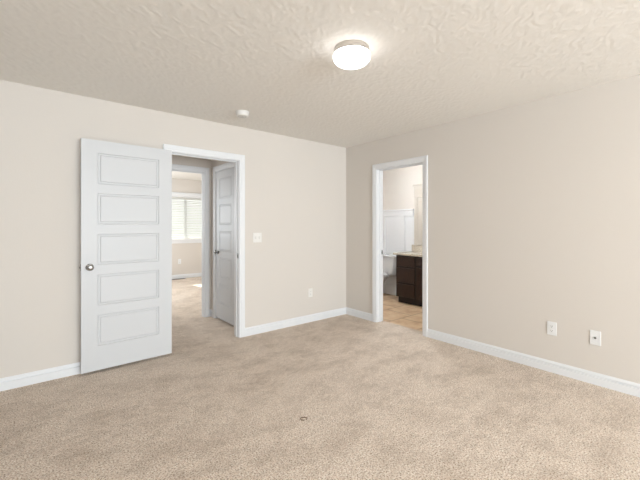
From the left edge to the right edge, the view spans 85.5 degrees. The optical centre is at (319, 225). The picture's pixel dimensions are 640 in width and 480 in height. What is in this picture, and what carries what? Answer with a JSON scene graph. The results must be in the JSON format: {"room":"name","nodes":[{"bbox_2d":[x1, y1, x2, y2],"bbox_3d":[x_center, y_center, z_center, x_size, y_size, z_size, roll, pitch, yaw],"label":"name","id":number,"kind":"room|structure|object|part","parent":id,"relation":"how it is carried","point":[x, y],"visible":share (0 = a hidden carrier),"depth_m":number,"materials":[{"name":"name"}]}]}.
{"room":"empty bedroom","nodes":[
{"label":"empty bedroom","id":0,"kind":"room"},
{"bbox_2d":[0,80,345,377],"bbox_3d":[-1.302,0.076,3.783,4.270,2.440,0.120,0,0,-39],"label":"wall","id":1,"kind":"structure","parent":0,"point":[295,188],"depth_m":3.04,"materials":[{"name":"white paint"}]},
{"bbox_2d":[79,138,171,373],"bbox_3d":[-1.778,0.261,3.229,0.772,2.026,0.140,0,0,-41],"label":"door","id":2,"kind":"structure","parent":1,"relation":"in","point":[125,267],"depth_m":3.19,"materials":[{"name":"white paint"}]},
{"bbox_3d":[-1.985,0.362,2.991,0.062,0.062,0.052,0,0,-41],"label":"knob","id":3,"kind":"part","parent":2,"relation":"part of","materials":[{"name":"silver metal"}]},
{"bbox_3d":[-1.777,0.925,3.230,0.511,0.272,0.035,0,0,-41],"label":"panel","id":4,"kind":"part","parent":2,"relation":"part of","materials":[{"name":"white paint"}]},
{"bbox_3d":[-1.777,0.569,3.230,0.511,0.274,0.035,0,0,-41],"label":"panel","id":5,"kind":"part","parent":2,"relation":"part of","materials":[{"name":"white paint"}]},
{"bbox_3d":[-1.777,0.211,3.230,0.511,0.272,0.035,0,0,-41],"label":"panel","id":6,"kind":"part","parent":2,"relation":"part of","materials":[{"name":"white paint"}]},
{"bbox_3d":[-1.777,-0.148,3.230,0.511,0.274,0.035,0,0,-41],"label":"panel","id":7,"kind":"part","parent":2,"relation":"part of","materials":[{"name":"white paint"}]},
{"bbox_3d":[-1.777,-0.502,3.230,0.511,0.275,0.035,0,0,-41],"label":"panel","id":8,"kind":"part","parent":2,"relation":"part of","materials":[{"name":"white paint"}]},
{"bbox_2d":[0,307,345,391],"bbox_3d":[-1.213,1.247,3.770,4.150,0.098,0.014,0,0,-39],"label":"baseboard","id":9,"kind":"structure","parent":1,"relation":"attached to","point":[30,378],"depth_m":3.00,"materials":[{"name":"white paint"}]},
{"bbox_2d":[163,144,244,354],"bbox_3d":[-1.269,0.237,3.810,0.899,2.117,0.155,0,0,-39],"label":"door frame","id":10,"kind":"structure","parent":1,"relation":"attached to","point":[239,160],"depth_m":4.01,"materials":[{"name":"white paint"}]},
{"bbox_2d":[253,233,261,242],"bbox_3d":[-0.747,0.144,4.150,0.116,0.116,0.018,0,0,-39],"label":"light switch","id":11,"kind":"object","parent":1,"relation":"attached to","point":[257,237],"visible":1,"depth_m":4.15,"materials":[{"name":"white plastic"}]},
{"bbox_2d":[308,288,312,296],"bbox_3d":[-0.128,0.904,4.666,0.072,0.118,0.008,0,0,-39],"label":"wall outlet","id":12,"kind":"object","parent":1,"relation":"attached to","point":[310,290],"visible":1,"depth_m":4.66,"materials":[{"name":"white plastic"}]},
{"bbox_2d":[172,178,201,274],"bbox_3d":[-3.612,0.076,8.441,4.320,2.440,0.150,0,0,-39],"label":"wall","id":13,"kind":"structure","parent":0,"point":[190,254],"depth_m":8.59,"materials":[{"name":"white paint"}]},
{"bbox_2d":[172,192,201,243],"bbox_3d":[-3.336,-0.188,8.637,1.425,1.248,0.190,0,0,-39],"label":"window","id":14,"kind":"structure","parent":13,"relation":"in","point":[174,194],"depth_m":8.61,"materials":[{"name":"white paint"}]},
{"bbox_2d":[172,197,201,238],"bbox_3d":[-3.333,-0.184,8.633,1.213,1.018,0.056,0,0,-39],"label":"window blind","id":15,"kind":"object","parent":14,"relation":"attached to","point":[185,231],"visible":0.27,"depth_m":8.63,"materials":[{"name":"plastic"}]},
{"bbox_3d":[-3.333,-0.663,8.633,1.213,0.059,0.056,0,0,-39],"label":"head rail","id":16,"kind":"part","parent":15,"relation":"part of","materials":[{"name":"plastic"}]},
{"bbox_3d":[-3.317,0.342,8.613,1.425,0.022,0.130,0,0,-39],"label":"sill","id":17,"kind":"part","parent":14,"relation":"part of","materials":[{"name":"white wood"}]},
{"bbox_3d":[-3.294,-0.753,8.586,1.425,0.118,0.032,0,0,-39],"label":"head casing","id":18,"kind":"part","parent":14,"relation":"part of","materials":[{"name":"white wood"}]},
{"bbox_2d":[172,273,201,278],"bbox_3d":[-2.349,1.247,6.906,4.080,0.098,3.827,0,0,-39],"label":"baseboard","id":19,"kind":"structure","parent":13,"relation":"attached to","point":[191,274],"depth_m":8.59,"materials":[{"name":"white paint"}]},
{"bbox_2d":[172,155,210,308],"bbox_3d":[-1.549,0.076,5.028,5.470,2.440,0.090,0,0,-39],"label":"wall","id":20,"kind":"structure","parent":0,"point":[180,160],"depth_m":4.93,"materials":[{"name":"white paint"}]},
{"bbox_2d":[172,164,208,316],"bbox_3d":[-1.958,0.237,4.691,0.899,2.117,0.125,0,0,-39],"label":"door frame","id":21,"kind":"structure","parent":20,"relation":"attached to","point":[204,171],"depth_m":4.91,"materials":[{"name":"white paint"}]},
{"bbox_2d":[209,309,212,316],"bbox_3d":[-2.228,1.247,3.756,2.565,0.098,1.013,0,0,-39],"label":"baseboard","id":22,"kind":"structure","parent":20,"relation":"attached to","point":[210,310],"depth_m":4.93,"materials":[{"name":"white paint"}]},
{"bbox_2d":[211,160,227,309],"bbox_3d":[-1.191,0.076,4.608,0.120,2.440,1.013,0,0,-39],"label":"wall","id":23,"kind":"structure","parent":0,"point":[214,163],"depth_m":4.93,"materials":[{"name":"white paint"}]},
{"bbox_2d":[213,162,233,317],"bbox_3d":[-1.219,0.237,4.629,0.138,2.117,0.749,0,0,-39],"label":"door frame","id":24,"kind":"structure","parent":23,"relation":"attached to","point":[228,165],"depth_m":4.84,"materials":[{"name":"white paint"}]},
{"bbox_2d":[214,167,233,325],"bbox_3d":[-1.246,0.265,4.614,0.140,2.018,0.610,0,0,-39],"label":"door","id":25,"kind":"structure","parent":23,"relation":"in","point":[224,251],"depth_m":4.60,"materials":[{"name":"white paint"}]},
{"bbox_3d":[-1.243,0.925,4.610,0.035,0.272,0.379,0,0,-39],"label":"panel","id":26,"kind":"part","parent":25,"relation":"part of","materials":[{"name":"white paint"}]},
{"bbox_3d":[-1.243,0.569,4.610,0.035,0.274,0.379,0,0,-39],"label":"panel","id":27,"kind":"part","parent":25,"relation":"part of","materials":[{"name":"white paint"}]},
{"bbox_3d":[-1.243,0.211,4.610,0.035,0.272,0.379,0,0,-39],"label":"panel","id":28,"kind":"part","parent":25,"relation":"part of","materials":[{"name":"white paint"}]},
{"bbox_3d":[-1.243,-0.148,4.610,0.035,0.274,0.379,0,0,-39],"label":"panel","id":29,"kind":"part","parent":25,"relation":"part of","materials":[{"name":"white paint"}]},
{"bbox_3d":[-1.243,-0.502,4.610,0.035,0.275,0.379,0,0,-39],"label":"panel","id":30,"kind":"part","parent":25,"relation":"part of","materials":[{"name":"white paint"}]},
{"bbox_2d":[0,277,639,479],"bbox_3d":[0.592,1.356,2.835,6.150,0.120,14.250,0,0,-39],"label":"floor","id":31,"kind":"structure","parent":0,"point":[383,400],"depth_m":2.39,"materials":[{"name":"carpet"}]},
{"bbox_2d":[383,254,395,283],"bbox_3d":[1.052,0.920,6.289,0.683,0.760,0.472,0,0,-39],"label":"toilet","id":32,"kind":"object","parent":31,"relation":"on","point":[389,261],"visible":0.26,"depth_m":6.30,"materials":[{"name":"white ceramic"}]},
{"bbox_3d":[1.249,0.751,6.452,0.160,0.327,0.448,0,0,-39],"label":"tank","id":33,"kind":"part","parent":32,"relation":"part of","materials":[{"name":"white ceramic"}]},
{"bbox_3d":[1.247,0.564,6.450,0.176,0.048,0.472,0,0,-39],"label":"tank lid","id":34,"kind":"part","parent":32,"relation":"part of","materials":[{"name":"white ceramic"}]},
{"bbox_2d":[396,255,421,306],"bbox_3d":[1.855,0.898,5.513,0.434,0.804,1.280,0,0,-39],"label":"bathroom vanity","id":35,"kind":"object","parent":31,"relation":"on","point":[408,268],"visible":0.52,"depth_m":5.67,"materials":[{"name":"black wood"}]},
{"bbox_3d":[1.415,1.079,5.721,0.018,0.210,0.351,0,0,-39],"label":"drawer","id":36,"kind":"part","parent":35,"relation":"part of","materials":[{"name":"brown wood"}]},
{"bbox_3d":[1.415,0.824,5.721,0.018,0.240,0.351,0,0,-39],"label":"drawer","id":37,"kind":"part","parent":35,"relation":"part of","materials":[{"name":"brown wood"}]},
{"bbox_3d":[1.415,0.595,5.721,0.018,0.158,0.351,0,0,-39],"label":"drawer","id":38,"kind":"part","parent":35,"relation":"part of","materials":[{"name":"brown wood"}]},
{"bbox_2d":[393,245,421,256],"bbox_3d":[1.847,0.420,5.521,0.476,0.149,1.342,0,0,-39],"label":"countertop","id":39,"kind":"structure","parent":35,"relation":"on","point":[416,251],"depth_m":5.92,"materials":[{"name":"stone"}]},
{"bbox_3d":[1.682,0.929,5.396,0.018,0.510,0.420,0,0,-39],"label":"cabinet door","id":40,"kind":"part","parent":35,"relation":"part of","materials":[{"name":"brown wood"}]},
{"bbox_2d":[0,0,639,180],"bbox_3d":[0.611,-1.204,2.851,6.200,0.123,14.250,0,0,-39],"label":"ceiling","id":41,"kind":"structure","parent":0,"point":[431,63],"depth_m":2.33,"materials":[{"name":"white paint"}]},
{"bbox_2d":[235,110,248,117],"bbox_3d":[-0.782,-1.117,3.486,0.138,0.053,0.138,0,0,-39],"label":"smoke detector","id":42,"kind":"object","parent":41,"relation":"attached to","point":[239,113],"visible":1,"depth_m":3.44,"materials":[{"name":"white plastic"}]},
{"bbox_2d":[333,39,370,69],"bbox_3d":[0.205,-1.088,2.236,0.241,0.112,0.241,0,0,-39],"label":"ceiling light","id":43,"kind":"object","parent":41,"relation":"attached to","point":[352,54],"visible":1,"depth_m":2.16,"materials":[{"name":"white glass"}]},
{"bbox_2d":[383,165,421,245],"bbox_3d":[1.920,0.076,5.903,0.120,2.440,2.740,0,0,-39],"label":"wall","id":44,"kind":"structure","parent":0,"point":[398,188],"depth_m":6.35,"materials":[{"name":"white paint"}]},
{"bbox_2d":[383,209,413,295],"bbox_3d":[1.356,0.501,6.460,0.044,1.590,0.921,0,0,-39],"label":"wainscot","id":45,"kind":"structure","parent":44,"relation":"attached to","point":[398,225],"depth_m":6.41,"materials":[{"name":"white paint"}]},
{"bbox_3d":[1.344,1.216,6.487,0.016,0.160,0.865,0,0,-39],"label":"rail","id":46,"kind":"part","parent":45,"relation":"part of","materials":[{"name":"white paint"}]},
{"bbox_3d":[1.356,-0.236,6.460,0.044,0.115,0.921,0,0,-39],"label":"rail","id":47,"kind":"part","parent":45,"relation":"part of","materials":[{"name":"white paint"}]},
{"bbox_2d":[412,245,421,251],"bbox_3d":[2.041,0.403,5.645,0.020,0.114,1.288,0,0,-39],"label":"backsplash","id":48,"kind":"structure","parent":44,"relation":"attached to","point":[415,248],"depth_m":6.06,"materials":[{"name":"stone"}]},
{"bbox_2d":[413,184,421,244],"bbox_3d":[2.015,-0.190,5.648,0.055,1.062,1.162,0,0,-39],"label":"wall mirror","id":49,"kind":"object","parent":44,"relation":"attached to","point":[417,187],"visible":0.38,"depth_m":6.02,"materials":[{"name":"beige mirror"}]},
{"bbox_3d":[1.687,-0.071,6.063,0.035,0.825,0.060,0,0,-39],"label":"frame","id":50,"kind":"part","parent":49,"relation":"part of","materials":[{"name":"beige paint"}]},
{"bbox_3d":[2.015,-0.603,5.648,0.055,0.237,1.162,0,0,-39],"label":"header frame","id":51,"kind":"part","parent":49,"relation":"part of","materials":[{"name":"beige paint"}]},
{"bbox_3d":[2.026,-0.071,5.656,0.029,0.825,1.000,0,0,-39],"label":"frame","id":52,"kind":"part","parent":49,"relation":"part of","materials":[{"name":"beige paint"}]},
{"bbox_2d":[346,74,639,383],"bbox_3d":[2.941,0.076,2.081,0.120,2.440,9.940,0,0,-39],"label":"wall","id":53,"kind":"structure","parent":0,"point":[534,206],"depth_m":3.17,"materials":[{"name":"white paint"}]},
{"bbox_2d":[372,155,427,336],"bbox_3d":[1.033,0.238,4.400,0.155,2.115,0.847,0,0,-39],"label":"door frame","id":54,"kind":"structure","parent":53,"relation":"attached to","point":[377,169],"depth_m":4.63,"materials":[{"name":"white paint"}]},
{"bbox_2d":[346,307,639,397],"bbox_3d":[3.175,1.247,1.691,0.014,0.098,8.800,0,0,-39],"label":"baseboard","id":55,"kind":"structure","parent":53,"relation":"attached to","point":[620,385],"depth_m":3.15,"materials":[{"name":"white paint"}]},
{"bbox_2d":[547,321,556,335],"bbox_3d":[2.050,0.910,3.063,0.008,0.118,0.072,0,0,-39],"label":"wall outlet","id":56,"kind":"object","parent":53,"relation":"attached to","point":[551,326],"visible":1,"depth_m":3.06,"materials":[{"name":"white plastic"}]},
{"bbox_2d":[590,330,600,345],"bbox_3d":[2.243,0.916,2.822,0.016,0.118,0.072,0,0,-39],"label":"cable plate","id":57,"kind":"object","parent":53,"relation":"attached to","point":[595,336],"visible":1,"depth_m":2.82,"materials":[{"name":"white plastic"}]}
]}

